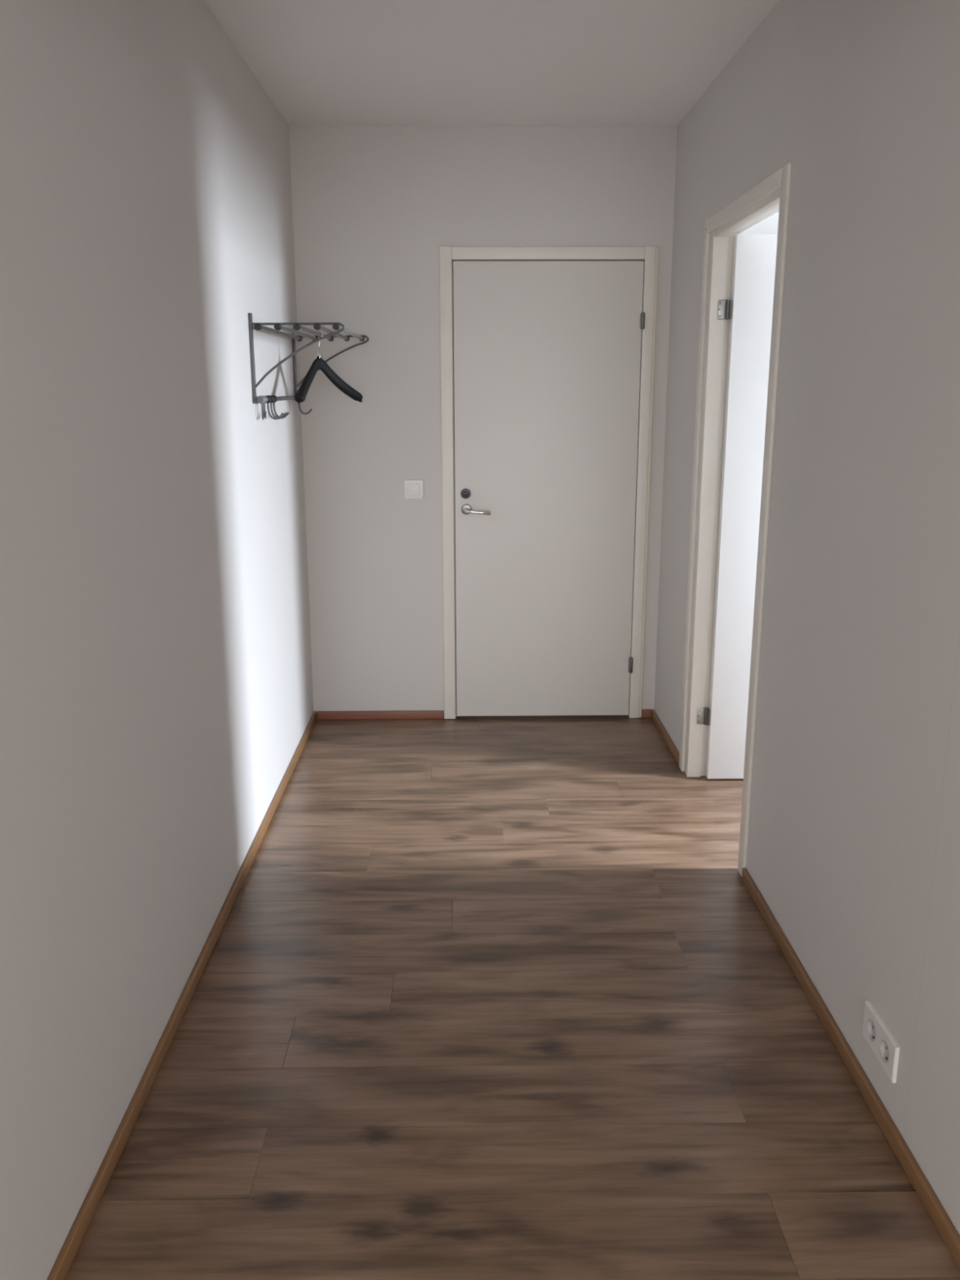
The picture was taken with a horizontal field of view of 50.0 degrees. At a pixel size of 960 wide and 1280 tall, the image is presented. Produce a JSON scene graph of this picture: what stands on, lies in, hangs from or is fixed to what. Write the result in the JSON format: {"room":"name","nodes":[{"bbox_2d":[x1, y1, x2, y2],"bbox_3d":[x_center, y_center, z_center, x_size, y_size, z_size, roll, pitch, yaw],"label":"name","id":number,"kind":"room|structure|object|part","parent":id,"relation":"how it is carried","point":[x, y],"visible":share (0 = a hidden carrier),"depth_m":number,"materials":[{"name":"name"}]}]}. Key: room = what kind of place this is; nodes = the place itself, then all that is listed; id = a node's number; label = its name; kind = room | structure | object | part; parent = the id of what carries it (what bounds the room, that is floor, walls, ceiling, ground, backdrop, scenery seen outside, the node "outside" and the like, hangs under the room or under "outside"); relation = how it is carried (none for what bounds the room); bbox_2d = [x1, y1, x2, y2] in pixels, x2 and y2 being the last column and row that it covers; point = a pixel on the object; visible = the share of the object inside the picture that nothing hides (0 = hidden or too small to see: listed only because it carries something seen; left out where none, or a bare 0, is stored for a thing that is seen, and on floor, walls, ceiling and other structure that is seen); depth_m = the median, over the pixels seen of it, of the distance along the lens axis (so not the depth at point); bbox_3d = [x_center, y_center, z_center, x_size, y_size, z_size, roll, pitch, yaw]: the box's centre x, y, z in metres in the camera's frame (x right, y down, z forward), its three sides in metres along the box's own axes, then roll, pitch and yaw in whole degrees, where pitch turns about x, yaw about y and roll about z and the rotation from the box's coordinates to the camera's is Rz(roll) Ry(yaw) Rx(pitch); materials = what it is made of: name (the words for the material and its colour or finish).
{"room":"entryway","nodes":[
{"label":"entryway","id":0,"kind":"room"},
{"bbox_2d":[0,0,313,1279],"bbox_3d":[-0.806,-0.485,2.970,0.090,2.558,3.619,0,14,-1],"label":"wall","id":1,"kind":"structure","parent":0,"point":[157,695],"depth_m":2.17,"materials":[{"name":"white paint"}]},
{"bbox_2d":[47,711,316,1279],"bbox_3d":[-0.750,0.761,3.174,0.014,0.040,3.419,0,14,-1],"label":"baseboard","id":2,"kind":"structure","parent":1,"relation":"attached to","point":[64,1260],"depth_m":2.35,"materials":[{"name":"brown wood"}]},
{"bbox_2d":[248,312,368,419],"bbox_3d":[-0.616,-1.023,3.898,0.319,0.352,0.918,0,14,-1],"label":"coat rack","id":3,"kind":"object","parent":1,"relation":"attached to","point":[272,399],"visible":0.93,"depth_m":3.57,"materials":[{"name":"grey metal"}]},
{"bbox_3d":[-0.753,-0.920,3.921,0.015,0.015,0.918,0,14,-1],"label":"hook rail","id":4,"kind":"part","parent":3,"relation":"part of","materials":[{"name":"grey metal"}]},
{"bbox_3d":[-0.606,-0.955,3.454,0.311,0.210,0.008,0,14,-1],"label":"arm","id":5,"kind":"part","parent":3,"relation":"part of","materials":[{"name":"grey metal"}]},
{"bbox_2d":[294,330,362,404],"bbox_3d":[-0.595,-1.045,3.945,0.079,0.268,0.411,7,16,28],"label":"clothes hanger","id":6,"kind":"object","parent":3,"relation":"hanging from","point":[318,363],"visible":0.92,"depth_m":3.95,"materials":[{"name":"black plastic"}]},
{"bbox_3d":[-0.617,-1.164,4.305,0.311,0.210,0.008,0,14,-1],"label":"arm","id":7,"kind":"part","parent":3,"relation":"part of","materials":[{"name":"grey metal"}]},
{"bbox_2d":[288,125,677,711],"bbox_3d":[0.016,-0.898,4.640,1.599,2.558,0.200,0,14,-1],"label":"wall","id":8,"kind":"structure","parent":0,"point":[374,207],"depth_m":4.41,"materials":[{"name":"white paint"}]},
{"bbox_2d":[316,710,444,719],"bbox_3d":[-0.467,0.352,4.831,0.596,0.040,0.014,0,14,-1],"label":"baseboard","id":9,"kind":"structure","parent":8,"relation":"attached to","point":[411,714],"depth_m":4.82,"materials":[{"name":"brown wood"}]},
{"bbox_2d":[404,480,423,498],"bbox_3d":[-0.295,-0.669,4.582,0.086,0.085,0.014,0,14,-1],"label":"light switch","id":10,"kind":"object","parent":8,"relation":"attached to","point":[413,489],"visible":1,"depth_m":4.58,"materials":[{"name":"white plastic"}]},
{"bbox_2d":[439,245,658,719],"bbox_3d":[0.293,-0.649,4.607,0.928,2.090,0.170,0,14,-1],"label":"door","id":11,"kind":"structure","parent":8,"relation":"in","point":[547,353],"depth_m":4.57,"materials":[{"name":"beige paint"}]},
{"bbox_3d":[-0.012,-0.569,4.563,0.117,0.032,0.054,0,14,-1],"label":"lever handle","id":12,"kind":"part","parent":11,"relation":"part of","materials":[{"name":"silver metal"}]},
{"bbox_2d":[641,709,651,717],"bbox_3d":[0.783,0.346,4.846,0.045,0.040,0.014,0,14,-1],"label":"baseboard","id":13,"kind":"structure","parent":8,"relation":"attached to","point":[645,713],"depth_m":4.84,"materials":[{"name":"brown wood"}]},
{"bbox_2d":[204,0,778,125],"bbox_3d":[0.280,-1.207,0.334,6.580,0.100,8.419,0,14,-1],"label":"ceiling","id":14,"kind":"structure","parent":0,"point":[319,62],"depth_m":3.33,"materials":[{"name":"paint"}]},
{"bbox_2d":[64,715,959,1279],"bbox_3d":[0.285,1.355,0.965,6.580,0.060,8.419,0,14,-1],"label":"floor","id":15,"kind":"structure","parent":0,"point":[477,997],"depth_m":2.40,"materials":[{"name":"brown wood"}]},
{"bbox_2d":[740,211,778,234],"bbox_3d":[2.222,-0.741,3.982,2.615,2.558,0.100,0,14,-1],"label":"wall","id":16,"kind":"structure","parent":0,"point":[769,225],"depth_m":3.73,"materials":[{"name":"white paint"}]},
{"bbox_2d":[653,0,959,1235],"bbox_3d":[0.882,-0.493,2.990,0.090,2.558,3.619,0,14,-1],"label":"wall","id":17,"kind":"structure","parent":0,"point":[853,850],"depth_m":2.31,"materials":[{"name":"white paint"}]},
{"bbox_2d":[651,709,679,766],"bbox_3d":[0.817,0.422,4.536,0.014,0.040,0.652,0,14,-1],"label":"baseboard","id":18,"kind":"structure","parent":17,"relation":"attached to","point":[663,731],"depth_m":4.50,"materials":[{"name":"brown wood"}]},
{"bbox_2d":[679,162,791,876],"bbox_3d":[1.259,-0.381,3.492,0.884,2.097,0.992,0,14,-1],"label":"door","id":19,"kind":"structure","parent":17,"relation":"in","point":[743,275],"depth_m":3.77,"materials":[{"name":"beige paint"}]},
{"bbox_2d":[741,867,959,1269],"bbox_3d":[0.845,0.949,2.394,0.014,0.040,1.773,0,14,-1],"label":"baseboard","id":20,"kind":"structure","parent":17,"relation":"attached to","point":[951,1237],"depth_m":2.24,"materials":[{"name":"brown wood"}]},
{"bbox_2d":[862,1000,899,1083],"bbox_3d":[0.849,0.851,2.188,0.009,0.083,0.166,0,14,-1],"label":"power outlet","id":21,"kind":"object","parent":17,"relation":"attached to","point":[880,1040],"visible":1,"depth_m":2.17,"materials":[{"name":"white plastic"}]}
]}

